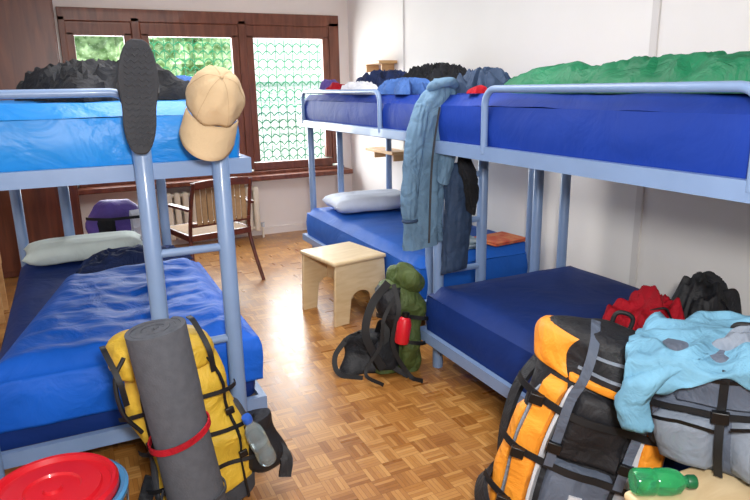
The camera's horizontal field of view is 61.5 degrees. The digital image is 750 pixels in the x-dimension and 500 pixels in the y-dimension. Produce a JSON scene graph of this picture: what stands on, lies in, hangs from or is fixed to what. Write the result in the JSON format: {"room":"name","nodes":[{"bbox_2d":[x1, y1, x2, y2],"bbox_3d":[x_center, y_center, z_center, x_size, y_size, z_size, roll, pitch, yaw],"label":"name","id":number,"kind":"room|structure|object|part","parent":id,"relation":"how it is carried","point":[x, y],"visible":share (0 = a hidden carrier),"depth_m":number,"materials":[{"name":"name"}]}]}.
{"room":"hostel dormitory room","nodes":[
{"label":"hostel dormitory room","id":0,"kind":"room"},
{"bbox_2d":[52,0,351,237],"bbox_3d":[-2.394,-1.375,6.473,4.570,2.720,0.200,-8,16,-24],"label":"wall","id":1,"kind":"structure","parent":0,"point":[281,201],"depth_m":6.97,"materials":[{"name":"paint"}]},
{"bbox_2d":[55,6,352,194],"bbox_3d":[-1.649,-1.576,6.590,2.920,1.735,0.310,-8,16,-24],"label":"window","id":2,"kind":"structure","parent":1,"relation":"in","point":[241,28],"depth_m":6.62,"materials":[{"name":"brown wood"}]},
{"bbox_3d":[-2.642,-1.444,6.220,0.590,1.530,0.070,-8,16,-24],"label":"sash","id":3,"kind":"part","parent":2,"relation":"part of","materials":[{"name":"brown wood"}]},
{"bbox_3d":[-1.866,-1.550,6.575,0.970,1.530,0.070,-8,16,-24],"label":"sash","id":4,"kind":"part","parent":2,"relation":"part of","materials":[{"name":"brown wood"}]},
{"bbox_3d":[-1.624,-0.755,6.778,2.920,0.050,0.260,-8,16,-24],"label":"sill","id":5,"kind":"part","parent":2,"relation":"part of","materials":[{"name":"brown wood"}]},
{"bbox_3d":[-0.937,-1.677,7.001,0.930,1.530,0.070,-8,16,-24],"label":"sash","id":6,"kind":"part","parent":2,"relation":"part of","materials":[{"name":"brown wood"}]},
{"bbox_2d":[161,223,306,245],"bbox_3d":[-2.323,-0.073,6.706,4.570,0.080,0.020,-8,16,-24],"label":"baseboard","id":7,"kind":"structure","parent":1,"relation":"attached to","point":[300,226],"depth_m":7.21,"materials":[{"name":"paint"}]},
{"bbox_2d":[0,230,506,499],"bbox_3d":[-0.581,0.893,3.191,4.970,0.100,8.500,-8,16,-24],"label":"floor","id":8,"kind":"structure","parent":0,"point":[404,438],"depth_m":3.23,"materials":[{"name":"brown wood"}]},
{"bbox_2d":[0,255,8,323],"bbox_3d":[-2.940,0.192,4.539,0.460,0.670,0.420,-8,16,-24],"label":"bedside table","id":9,"kind":"object","parent":8,"relation":"on","point":[3,296],"visible":1,"depth_m":4.77,"materials":[{"name":"brown wood"}]},
{"bbox_3d":[-2.697,0.354,4.516,0.035,0.360,0.035,-8,16,-24],"label":"leg","id":10,"kind":"part","parent":9,"relation":"part of","materials":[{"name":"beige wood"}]},
{"bbox_3d":[-2.835,0.284,4.796,0.035,0.360,0.035,-8,16,-24],"label":"leg","id":11,"kind":"part","parent":9,"relation":"part of","materials":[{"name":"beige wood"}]},
{"bbox_2d":[0,0,83,277],"bbox_3d":[-3.538,-1.094,5.485,1.580,2.700,0.628,-8,16,-24],"label":"wardrobe","id":12,"kind":"object","parent":8,"relation":"on","point":[28,35],"visible":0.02,"depth_m":5.39,"materials":[{"name":"brown wood"}]},
{"bbox_2d":[0,452,128,499],"bbox_3d":[-1.021,0.939,2.049,0.448,0.396,0.448,-8,16,-24],"label":"bucket","id":13,"kind":"object","parent":8,"relation":"on","point":[77,475],"visible":1,"depth_m":2.05,"materials":[{"name":"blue plastic"}]},
{"bbox_2d":[85,199,141,239],"bbox_3d":[-2.016,-0.012,5.046,0.505,0.780,0.340,-8,16,-24],"label":"backpack","id":14,"kind":"object","parent":8,"relation":"on","point":[110,215],"visible":0.28,"depth_m":4.88,"materials":[{"name":"purple fabric"}]},
{"bbox_3d":[-1.864,-0.086,4.977,0.092,0.484,0.109,10,18,37],"label":"panel","id":15,"kind":"part","parent":14,"relation":"part of","materials":[{"name":"grey fabric"}]},
{"bbox_2d":[0,88,267,479],"bbox_3d":[-1.476,-0.066,3.451,1.114,1.660,2.334,-8,16,-24],"label":"bunk bed","id":16,"kind":"object","parent":8,"relation":"on","point":[143,170],"visible":0.28,"depth_m":2.51,"materials":[{"name":"blue metal"}]},
{"bbox_3d":[-1.457,0.409,2.285,0.068,1.320,0.067,-8,16,-24],"label":"post","id":17,"kind":"part","parent":16,"relation":"part of","materials":[{"name":"blue metal"}]},
{"bbox_3d":[-2.392,-0.086,4.277,0.068,1.320,0.067,-8,16,-24],"label":"post","id":18,"kind":"part","parent":16,"relation":"part of","materials":[{"name":"blue metal"}]},
{"bbox_3d":[-2.131,-0.122,4.396,0.068,1.320,0.067,-8,16,-24],"label":"post","id":19,"kind":"part","parent":16,"relation":"part of","materials":[{"name":"blue metal"}]},
{"bbox_3d":[-1.213,-0.415,2.269,0.682,0.316,0.032,-8,16,-24],"label":"guard rail","id":20,"kind":"part","parent":16,"relation":"part of","materials":[{"name":"blue metal"}]},
{"bbox_2d":[0,99,239,171],"bbox_3d":[-1.501,-0.667,3.331,1.069,0.251,2.208,-8,16,-24],"label":"mattress","id":21,"kind":"object","parent":16,"relation":"on","point":[42,135],"visible":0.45,"depth_m":2.35,"materials":[{"name":"blue fabric"}]},
{"bbox_2d":[14,58,189,101],"bbox_3d":[-1.348,-0.833,3.075,0.598,0.196,1.255,-12,18,-36],"label":"jacket","id":22,"kind":"object","parent":21,"relation":"on","point":[74,73],"visible":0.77,"depth_m":2.73,"materials":[{"name":"black fabric"}]},
{"bbox_2d":[176,75,191,80],"bbox_3d":[-0.939,-0.793,3.065,0.175,0.109,0.421,-8,16,-24],"label":"scarf","id":23,"kind":"object","parent":21,"relation":"on","point":[183,77],"visible":0.21,"depth_m":3.03,"materials":[{"name":"blue fabric"}]},
{"bbox_3d":[-1.499,-0.530,3.367,1.110,0.062,2.260,-8,16,-24],"label":"frame","id":24,"kind":"part","parent":16,"relation":"part of","materials":[{"name":"blue metal"}]},
{"bbox_2d":[0,245,254,450],"bbox_3d":[-1.486,0.364,3.607,1.069,0.275,2.188,-8,16,-24],"label":"mattress","id":25,"kind":"object","parent":16,"relation":"on","point":[36,285],"visible":0.23,"depth_m":3.08,"materials":[{"name":"blue fabric"}]},
{"bbox_2d":[22,230,142,265],"bbox_3d":[-1.964,-0.019,4.281,0.760,0.145,0.360,-8,16,-26],"label":"pillow","id":26,"kind":"object","parent":25,"relation":"on","point":[51,251],"visible":0.8,"depth_m":4.14,"materials":[{"name":"fabric"}]},
{"bbox_2d":[0,258,262,433],"bbox_3d":[-1.307,0.363,3.240,1.092,0.274,1.456,-8,16,-24],"label":"sleeping bag","id":27,"kind":"object","parent":25,"relation":"on","point":[56,370],"visible":0.71,"depth_m":2.79,"materials":[{"name":"blue fabric"}]},
{"bbox_2d":[75,244,192,273],"bbox_3d":[-1.555,0.041,4.075,0.732,0.124,0.399,-8,16,-24],"label":"blanket","id":28,"kind":"object","parent":25,"relation":"on","point":[109,258],"visible":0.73,"depth_m":3.95,"materials":[{"name":"blue fabric"}]},
{"bbox_3d":[-1.479,0.510,3.635,1.040,0.020,2.190,-8,16,-24],"label":"board","id":29,"kind":"part","parent":16,"relation":"part of","materials":[{"name":"blue metal"}]},
{"bbox_3d":[-1.479,0.516,3.637,1.110,0.062,2.260,-8,16,-24],"label":"frame","id":30,"kind":"part","parent":16,"relation":"part of","materials":[{"name":"blue metal"}]},
{"bbox_2d":[116,39,158,153],"bbox_3d":[-0.854,-0.551,2.280,0.147,0.399,0.097,-8,16,-24],"label":"sandal","id":31,"kind":"object","parent":16,"relation":"hanging from","point":[137,85],"visible":1,"depth_m":2.24,"materials":[{"name":"grey rubber"}]},
{"bbox_3d":[-0.869,0.164,2.514,0.068,1.660,0.067,-8,16,-24],"label":"ladder post","id":32,"kind":"part","parent":16,"relation":"part of","materials":[{"name":"blue metal"}]},
{"bbox_3d":[-1.553,-0.201,4.661,0.068,1.320,0.067,-8,16,-24],"label":"post","id":33,"kind":"part","parent":16,"relation":"part of","materials":[{"name":"blue metal"}]},
{"bbox_2d":[179,65,244,160],"bbox_3d":[-0.602,-0.516,2.367,0.212,0.345,0.252,11,19,40],"label":"baseball cap","id":34,"kind":"object","parent":16,"relation":"hanging from","point":[215,96],"visible":1,"depth_m":2.31,"materials":[{"name":"fabric"}]},
{"bbox_3d":[-0.583,-0.590,2.338,0.219,0.136,0.248,11,54,-20],"label":"crown","id":35,"kind":"part","parent":34,"relation":"part of","materials":[{"name":"fabric"}]},
{"bbox_3d":[-0.607,0.128,2.633,0.068,1.660,0.067,-8,16,-24],"label":"ladder post","id":36,"kind":"part","parent":16,"relation":"part of","materials":[{"name":"blue metal"}]},
{"bbox_2d":[99,315,292,499],"bbox_3d":[-0.682,0.640,2.463,0.650,0.805,0.320,-10,17,-30],"label":"backpack","id":37,"kind":"object","parent":8,"relation":"on","point":[238,464],"visible":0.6,"depth_m":2.39,"materials":[{"name":"yellow fabric"}]},
{"bbox_3d":[-0.832,0.889,2.401,0.044,0.269,0.087,-19,16,-27],"label":"panel","id":38,"kind":"part","parent":37,"relation":"part of","materials":[{"name":"grey fabric"}]},
{"bbox_3d":[-0.802,0.375,2.368,0.384,0.164,0.243,-10,17,-31],"label":"lid","id":39,"kind":"part","parent":37,"relation":"part of","materials":[{"name":"yellow fabric"}]},
{"bbox_2d":[124,316,226,499],"bbox_3d":[-0.672,0.655,2.202,0.292,0.850,0.228,-1,14,1],"label":"rolled mat","id":40,"kind":"object","parent":37,"relation":"attached to","point":[160,351],"visible":1,"depth_m":2.10,"materials":[{"name":"grey plastic"}]},
{"bbox_3d":[-0.647,0.863,2.256,0.227,0.022,0.225,-4,15,-11],"label":"cord","id":41,"kind":"part","parent":40,"relation":"part of","materials":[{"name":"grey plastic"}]},
{"bbox_3d":[-0.631,0.986,2.488,0.363,0.064,0.095,-19,16,-27],"label":"panel","id":42,"kind":"part","parent":37,"relation":"part of","materials":[{"name":"yellow fabric"}]},
{"bbox_3d":[-0.516,0.742,2.556,0.078,0.346,0.112,-19,16,-27],"label":"panel","id":43,"kind":"part","parent":37,"relation":"part of","materials":[{"name":"yellow fabric"}]},
{"bbox_2d":[241,413,276,466],"bbox_3d":[-0.446,0.727,2.429,0.131,0.240,0.074,-13,18,-38],"label":"water bottle","id":44,"kind":"object","parent":37,"relation":"in","point":[256,437],"visible":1,"depth_m":2.40,"materials":[{"name":"clear plastic"}]},
{"bbox_2d":[156,185,264,240],"bbox_3d":[-1.734,-0.360,6.765,1.112,0.585,0.110,-8,16,-24],"label":"radiator","id":45,"kind":"object","parent":8,"relation":"on","point":[184,195],"visible":0.28,"depth_m":6.61,"materials":[{"name":"beige metal"}]},
{"bbox_2d":[168,176,264,279],"bbox_3d":[-1.419,-0.188,5.422,0.656,0.922,0.671,-13,18,-38],"label":"armchair","id":46,"kind":"object","parent":8,"relation":"on","point":[206,229],"visible":0.7,"depth_m":5.19,"materials":[{"name":"brown wood"}]},
{"bbox_3d":[-1.659,-0.346,5.212,0.082,0.071,0.578,-13,18,-38],"label":"armrest","id":47,"kind":"part","parent":46,"relation":"part of","materials":[{"name":"brown wood"}]},
{"bbox_3d":[-1.469,-0.087,5.057,0.092,0.910,0.151,-13,18,-38],"label":"leg","id":48,"kind":"part","parent":46,"relation":"part of","materials":[{"name":"brown wood"}]},
{"bbox_3d":[-1.444,-0.190,5.454,0.520,0.030,0.500,-13,18,-38],"label":"seat","id":49,"kind":"part","parent":46,"relation":"part of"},
{"bbox_3d":[-1.440,-0.179,5.452,0.565,0.050,0.535,-13,18,-38],"label":"seat frame","id":50,"kind":"part","parent":46,"relation":"part of","materials":[{"name":"brown wood"}]},
{"bbox_3d":[-1.232,-0.543,5.088,0.527,0.076,0.049,-13,18,-38],"label":"rail","id":51,"kind":"part","parent":46,"relation":"part of","materials":[{"name":"brown wood"}]},
{"bbox_3d":[-1.264,-0.235,5.215,0.520,0.035,0.020,-13,18,-38],"label":"rail","id":52,"kind":"part","parent":46,"relation":"part of","materials":[{"name":"brown wood"}]},
{"bbox_3d":[-1.037,-0.184,5.401,0.092,0.910,0.151,-13,18,-38],"label":"leg","id":53,"kind":"part","parent":46,"relation":"part of","materials":[{"name":"brown wood"}]},
{"bbox_2d":[300,241,385,327],"bbox_3d":[-0.232,0.234,4.603,0.450,0.460,0.480,-11,18,-34],"label":"stool","id":54,"kind":"object","parent":8,"relation":"on","point":[353,267],"visible":0.97,"depth_m":4.45,"materials":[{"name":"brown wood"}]},
{"bbox_3d":[-0.360,0.206,4.782,0.450,0.429,0.024,-11,17,-34],"label":"panel","id":55,"kind":"part","parent":54,"relation":"part of","materials":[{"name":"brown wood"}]},
{"bbox_3d":[-0.235,0.026,4.549,0.440,0.030,0.480,-11,17,-34],"label":"seat","id":56,"kind":"part","parent":54,"relation":"part of","materials":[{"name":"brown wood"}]},
{"bbox_3d":[-0.103,0.291,4.432,0.450,0.429,0.024,-11,18,-34],"label":"panel","id":57,"kind":"part","parent":54,"relation":"part of","materials":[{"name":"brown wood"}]},
{"bbox_2d":[332,319,407,379],"bbox_3d":[-0.035,0.548,3.669,0.438,0.324,0.306,-2,14,-5],"label":"shoulder bag","id":58,"kind":"object","parent":8,"relation":"on","point":[356,357],"visible":0.7,"depth_m":3.65,"materials":[{"name":"black fabric"}]},
{"bbox_2d":[361,262,427,386],"bbox_3d":[0.123,0.398,3.570,0.345,0.653,0.448,3,15,15],"label":"backpack","id":59,"kind":"object","parent":8,"relation":"on","point":[397,293],"visible":0.91,"depth_m":3.53,"materials":[{"name":"green fabric"}]},
{"bbox_3d":[0.063,0.444,3.611,0.162,0.497,0.189,1,11,-1],"label":"panel","id":60,"kind":"part","parent":59,"relation":"part of","materials":[{"name":"black fabric"}]},
{"bbox_2d":[395,311,411,344],"bbox_3d":[0.153,0.426,3.447,0.096,0.184,0.080,-8,16,-24],"label":"flask","id":61,"kind":"object","parent":59,"relation":"in","point":[403,329],"visible":1,"depth_m":3.42,"materials":[{"name":"red plastic"}]},
{"bbox_3d":[0.179,0.155,3.590,0.183,0.195,0.226,-10,17,-32],"label":"lid","id":62,"kind":"part","parent":59,"relation":"part of","materials":[{"name":"green fabric"}]},
{"bbox_2d":[297,89,533,324],"bbox_3d":[0.252,-0.503,5.160,1.056,1.591,2.290,-8,16,-24],"label":"bunk bed","id":63,"kind":"object","parent":8,"relation":"on","point":[389,134],"visible":0.31,"depth_m":4.95,"materials":[{"name":"blue metal"}]},
{"bbox_3d":[-0.590,-0.559,5.983,0.060,1.320,0.059,-8,16,-24],"label":"post","id":64,"kind":"part","parent":63,"relation":"part of","materials":[{"name":"blue metal"}]},
{"bbox_3d":[-0.328,-0.595,6.103,0.060,1.320,0.059,-8,16,-24],"label":"post","id":65,"kind":"part","parent":63,"relation":"part of","materials":[{"name":"blue metal"}]},
{"bbox_3d":[-0.306,-1.111,4.957,0.032,0.291,1.602,-8,16,-24],"label":"guard rail","id":66,"kind":"part","parent":63,"relation":"part of","materials":[{"name":"blue metal"}]},
{"bbox_3d":[0.245,-0.992,5.036,1.050,0.062,2.290,-8,16,-24],"label":"frame","id":67,"kind":"part","parent":63,"relation":"part of","materials":[{"name":"blue metal"}]},
{"bbox_3d":[0.265,0.054,5.305,1.050,0.062,2.290,-8,16,-24],"label":"frame","id":68,"kind":"part","parent":63,"relation":"part of","materials":[{"name":"blue metal"}]},
{"bbox_2d":[301,93,474,130],"bbox_3d":[0.243,-1.125,5.001,1.008,0.241,2.228,-8,16,-24],"label":"mattress","id":69,"kind":"object","parent":63,"relation":"on","point":[351,109],"visible":0.4,"depth_m":4.60,"materials":[{"name":"blue fabric"}]},
{"bbox_2d":[319,79,338,89],"bbox_3d":[-0.395,-1.464,5.638,0.247,0.129,0.261,-8,16,-24],"label":"scarf","id":70,"kind":"object","parent":69,"relation":"on","point":[325,83],"visible":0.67,"depth_m":5.56,"materials":[{"name":"purple fabric"}]},
{"bbox_2d":[326,82,344,89],"bbox_3d":[-0.325,-1.385,5.391,0.241,0.096,0.248,-8,16,-24],"label":"shirt","id":71,"kind":"object","parent":69,"relation":"on","point":[334,86],"visible":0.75,"depth_m":5.31,"materials":[{"name":"red fabric"}]},
{"bbox_2d":[341,81,377,88],"bbox_3d":[-0.100,-1.245,4.825,0.213,0.098,0.744,-8,16,-24],"label":"towel","id":72,"kind":"object","parent":69,"relation":"on","point":[362,84],"visible":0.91,"depth_m":4.72,"materials":[{"name":"white fabric"}]},
{"bbox_2d":[356,69,406,86],"bbox_3d":[0.112,-1.430,5.331,0.545,0.196,0.710,-8,16,-24],"label":"jacket","id":73,"kind":"object","parent":69,"relation":"on","point":[377,77],"visible":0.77,"depth_m":5.22,"materials":[{"name":"blue fabric"}]},
{"bbox_2d":[377,77,429,93],"bbox_3d":[0.209,-1.111,4.261,0.265,0.109,0.580,-8,16,-24],"label":"trousers","id":74,"kind":"object","parent":69,"relation":"on","point":[403,85],"visible":0.97,"depth_m":4.11,"materials":[{"name":"blue fabric"}]},
{"bbox_2d":[402,62,466,81],"bbox_3d":[0.446,-1.261,4.607,0.566,0.218,0.776,-8,16,-24],"label":"jacket","id":75,"kind":"object","parent":69,"relation":"on","point":[428,71],"visible":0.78,"depth_m":4.52,"materials":[{"name":"black fabric"}]},
{"bbox_3d":[0.141,-0.659,6.317,0.060,1.320,0.059,-8,16,-24],"label":"post","id":76,"kind":"part","parent":63,"relation":"part of","materials":[{"name":"blue metal"}]},
{"bbox_2d":[306,207,527,298],"bbox_3d":[0.262,-0.095,5.266,1.008,0.275,2.228,-8,16,-24],"label":"mattress","id":77,"kind":"object","parent":63,"relation":"on","point":[382,230],"visible":0.35,"depth_m":4.75,"materials":[{"name":"blue fabric"}]},
{"bbox_2d":[322,189,400,212],"bbox_3d":[-0.048,-0.457,5.823,0.800,0.154,0.500,-6,15,-19],"label":"pillow","id":78,"kind":"object","parent":77,"relation":"on","point":[380,199],"visible":0.92,"depth_m":5.64,"materials":[{"name":"white fabric"}]},
{"bbox_2d":[469,235,475,248],"bbox_3d":[0.584,-0.053,4.433,0.284,0.047,0.272,-5,15,-16],"label":"towel","id":79,"kind":"object","parent":77,"relation":"on","point":[472,245],"visible":0.02,"depth_m":4.34,"materials":[{"name":"fabric"}]},
{"bbox_2d":[474,231,524,246],"bbox_3d":[0.898,-0.082,4.558,0.304,0.031,0.273,-10,17,-30],"label":"towel","id":80,"kind":"object","parent":77,"relation":"on","point":[501,238],"visible":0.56,"depth_m":4.49,"materials":[{"name":"orange fabric"}]},
{"bbox_3d":[0.354,-0.083,4.065,0.060,1.320,0.059,-8,16,-24],"label":"post","id":81,"kind":"part","parent":63,"relation":"part of","materials":[{"name":"blue metal"}]},
{"bbox_3d":[1.085,-0.182,4.400,0.060,1.320,0.059,-8,16,-24],"label":"post","id":82,"kind":"part","parent":63,"relation":"part of","materials":[{"name":"blue metal"}]},
{"bbox_2d":[474,310,665,499],"bbox_3d":[0.721,0.664,2.215,0.725,0.889,0.364,2,15,12],"label":"backpack","id":83,"kind":"object","parent":8,"relation":"on","point":[566,439],"visible":0.7,"depth_m":2.09,"materials":[{"name":"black fabric"}]},
{"bbox_3d":[0.477,0.742,2.287,0.065,0.449,0.074,17,15,12],"label":"panel","id":84,"kind":"part","parent":83,"relation":"part of","materials":[{"name":"orange fabric"}]},
{"bbox_3d":[0.536,0.702,2.180,0.114,0.592,0.089,17,15,12],"label":"panel","id":85,"kind":"part","parent":83,"relation":"part of","materials":[{"name":"orange fabric"}]},
{"bbox_3d":[0.623,0.318,2.174,0.157,0.148,0.230,17,15,12],"label":"lid trim","id":86,"kind":"part","parent":83,"relation":"part of","materials":[{"name":"orange fabric"}]},
{"bbox_3d":[0.815,0.364,2.126,0.537,0.190,0.338,17,15,12],"label":"lid","id":87,"kind":"part","parent":83,"relation":"part of","materials":[{"name":"black fabric"}]},
{"bbox_3d":[0.755,0.456,2.012,0.277,0.034,0.078,17,15,12],"label":"lid trim","id":88,"kind":"part","parent":83,"relation":"part of","materials":[{"name":"orange fabric"}]},
{"bbox_3d":[0.861,0.803,2.103,0.120,0.592,0.086,17,15,12],"label":"panel","id":89,"kind":"part","parent":83,"relation":"part of","materials":[{"name":"orange fabric"}]},
{"bbox_2d":[420,80,749,403],"bbox_3d":[1.218,0.069,2.774,1.126,1.640,2.220,-8,16,-24],"label":"bunk bed","id":90,"kind":"object","parent":8,"relation":"on","point":[707,185],"visible":0.2,"depth_m":2.62,"materials":[{"name":"blue metal"}]},
{"bbox_2d":[400,77,458,250],"bbox_3d":[0.273,-0.442,3.290,0.349,0.885,0.158,-8,16,-24],"label":"jacket","id":91,"kind":"object","parent":90,"relation":"hanging from","point":[425,172],"visible":0.85,"depth_m":3.23,"materials":[{"name":"blue fabric"}]},
{"bbox_3d":[0.355,-0.108,3.522,0.060,1.640,0.059,-8,16,-24],"label":"ladder post","id":92,"kind":"part","parent":90,"relation":"part of","materials":[{"name":"blue metal"}]},
{"bbox_2d":[441,157,478,274],"bbox_3d":[0.456,-0.191,3.438,0.214,0.680,0.116,-3,15,-8],"label":"trousers","id":93,"kind":"object","parent":90,"relation":"hanging from","point":[461,195],"visible":0.91,"depth_m":3.40,"materials":[{"name":"blue fabric"}]},
{"bbox_3d":[1.231,0.649,2.925,1.120,0.062,2.220,-8,16,-24],"label":"frame","id":94,"kind":"part","parent":90,"relation":"part of","materials":[{"name":"blue metal"}]},
{"bbox_3d":[0.617,-0.144,3.642,0.060,1.640,0.059,-8,16,-24],"label":"ladder post","id":95,"kind":"part","parent":90,"relation":"part of","materials":[{"name":"blue metal"}]},
{"bbox_3d":[0.981,-0.038,3.847,0.060,1.320,0.059,-8,16,-24],"label":"post","id":96,"kind":"part","parent":90,"relation":"part of","materials":[{"name":"blue metal"}]},
{"bbox_2d":[426,266,691,470],"bbox_3d":[1.228,0.500,2.886,1.079,0.275,2.168,-8,16,-24],"label":"mattress","id":97,"kind":"object","parent":90,"relation":"on","point":[492,322],"visible":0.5,"depth_m":3.28,"materials":[{"name":"blue fabric"}]},
{"bbox_2d":[602,285,684,330],"bbox_3d":[1.193,0.271,2.768,0.413,0.234,0.280,-8,16,-24],"label":"sack","id":98,"kind":"object","parent":97,"relation":"on","point":[647,300],"visible":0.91,"depth_m":2.74,"materials":[{"name":"red fabric"}]},
{"bbox_2d":[671,271,741,318],"bbox_3d":[1.497,0.227,2.872,0.332,0.257,0.250,-8,16,-24],"label":"sack","id":99,"kind":"object","parent":97,"relation":"on","point":[705,291],"visible":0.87,"depth_m":2.81,"materials":[{"name":"black fabric"}]},
{"bbox_3d":[1.170,-0.064,3.934,0.060,1.320,0.059,-8,16,-24],"label":"post","id":100,"kind":"part","parent":90,"relation":"part of","materials":[{"name":"blue metal"}]},
{"bbox_3d":[1.212,-0.397,2.656,1.120,0.062,2.220,-8,16,-24],"label":"frame","id":101,"kind":"part","parent":90,"relation":"part of","materials":[{"name":"blue metal"}]},
{"bbox_2d":[438,93,749,178],"bbox_3d":[1.209,-0.534,2.620,1.079,0.251,2.168,-8,16,-24],"label":"mattress","id":102,"kind":"object","parent":90,"relation":"on","point":[705,133],"visible":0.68,"depth_m":2.19,"materials":[{"name":"blue fabric"}]},
{"bbox_2d":[467,85,486,92],"bbox_3d":[0.493,-0.771,3.023,0.096,0.039,0.104,-8,16,-24],"label":"shirt","id":103,"kind":"object","parent":102,"relation":"on","point":[480,88],"visible":0.97,"depth_m":2.99,"materials":[{"name":"red fabric"}]},
{"bbox_2d":[456,67,510,92],"bbox_3d":[0.565,-0.881,3.258,0.310,0.130,0.286,6,16,25],"label":"jacket","id":104,"kind":"object","parent":102,"relation":"on","point":[487,76],"visible":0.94,"depth_m":3.19,"materials":[{"name":"blue fabric"}]},
{"bbox_2d":[504,51,749,92],"bbox_3d":[1.061,-0.641,2.289,0.454,0.132,1.864,-8,16,-24],"label":"sleeping bag","id":105,"kind":"object","parent":102,"relation":"on","point":[717,65],"visible":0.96,"depth_m":2.17,"materials":[{"name":"green fabric"}]},
{"bbox_3d":[0.769,-0.446,2.277,0.032,0.301,1.312,-8,16,-24],"label":"guard rail","id":106,"kind":"part","parent":90,"relation":"part of","materials":[{"name":"blue metal"}]},
{"bbox_2d":[624,467,749,499],"bbox_3d":[0.917,0.911,1.802,0.400,0.505,0.210,-8,16,-24],"label":"stool","id":107,"kind":"object","parent":8,"relation":"on","point":[711,487],"visible":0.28,"depth_m":1.74,"materials":[{"name":"brown wood"}]},
{"bbox_2d":[628,467,698,495],"bbox_3d":[0.791,0.634,1.724,0.171,0.074,0.074,-1,14,2],"label":"drink bottle","id":108,"kind":"object","parent":107,"relation":"on","point":[643,481],"visible":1,"depth_m":1.70,"materials":[{"name":"green plastic"}]},
{"bbox_2d":[647,322,749,483],"bbox_3d":[1.044,0.431,1.820,0.562,0.419,0.353,8,17,32],"label":"backpack","id":109,"kind":"object","parent":107,"relation":"on","point":[705,426],"visible":0.55,"depth_m":1.76,"materials":[{"name":"grey fabric"}]},
{"bbox_3d":[0.841,0.467,1.927,0.090,0.270,0.114,3,15,29],"label":"panel","id":110,"kind":"part","parent":109,"relation":"part of","materials":[{"name":"black fabric"}]},
{"bbox_2d":[614,311,749,432],"bbox_3d":[1.059,0.346,1.823,0.628,0.311,0.451,7,16,28],"label":"shirt","id":111,"kind":"object","parent":109,"relation":"on","point":[651,368],"visible":0.99,"depth_m":1.77,"materials":[{"name":"blue fabric"}]},
{"bbox_2d":[347,0,749,315],"bbox_3d":[1.546,-0.766,3.825,0.200,2.720,8.500,-8,16,-24],"label":"wall","id":112,"kind":"structure","parent":0,"point":[682,234],"depth_m":4.05,"materials":[{"name":"white paint"}]},
{"bbox_2d":[358,60,396,71],"bbox_3d":[0.021,-1.846,6.346,0.200,0.100,0.500,-8,16,-24],"label":"wall shelf","id":113,"kind":"object","parent":112,"relation":"attached to","point":[386,65],"visible":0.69,"depth_m":6.21,"materials":[{"name":"beige wood"}]},
{"bbox_2d":[365,147,403,160],"bbox_3d":[0.123,-0.970,6.385,0.200,0.100,0.620,-8,16,-24],"label":"wall shelf","id":114,"kind":"object","parent":112,"relation":"attached to","point":[398,155],"visible":0.73,"depth_m":6.25,"materials":[{"name":"beige wood"}]},
{"bbox_2d":[398,0,404,190],"bbox_3d":[0.264,-1.351,6.189,0.014,2.720,0.090,-8,16,-24],"label":"trim","id":115,"kind":"structure","parent":112,"relation":"attached to","point":[400,2],"depth_m":6.02,"materials":[{"name":"white paint"}]},
{"bbox_2d":[629,0,661,286],"bbox_3d":[1.544,-0.705,3.588,0.014,2.720,0.050,-8,16,-24],"label":"trim","id":116,"kind":"structure","parent":112,"relation":"attached to","point":[656,9],"depth_m":3.69,"materials":[{"name":"white paint"}]},
{"label":"outside","id":117,"kind":"structure","parent":0,"visible":0},
{"bbox_3d":[-3.010,-0.661,10.002,14.000,0.100,6.000,-8,16,-24],"label":"ground","id":118,"kind":"structure","parent":117,"visible":0},
{"bbox_2d":[74,36,231,76],"bbox_3d":[-2.860,-3.608,10.006,12.000,2.700,0.850,-8,16,-24],"label":"hedge","id":119,"kind":"object","parent":118,"relation":"on","point":[87,47],"visible":0.05,"depth_m":9.98,"materials":[{"name":"green plant"}]},
{"bbox_2d":[149,37,324,161],"bbox_3d":[-0.836,-1.981,8.916,4.480,2.670,0.050,-8,16,-24],"label":"trellis","id":120,"kind":"object","parent":118,"relation":"on","point":[153,44],"visible":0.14,"depth_m":8.62,"materials":[{"name":"green paint"}]},
{"bbox_2d":[252,39,326,169],"bbox_3d":[0.036,-2.367,10.392,4.400,3.000,0.100,-8,16,-24],"label":"screen","id":121,"kind":"object","parent":118,"relation":"on","point":[261,48],"visible":0.02,"depth_m":9.66,"materials":[{"name":"white fabric"}]}
]}

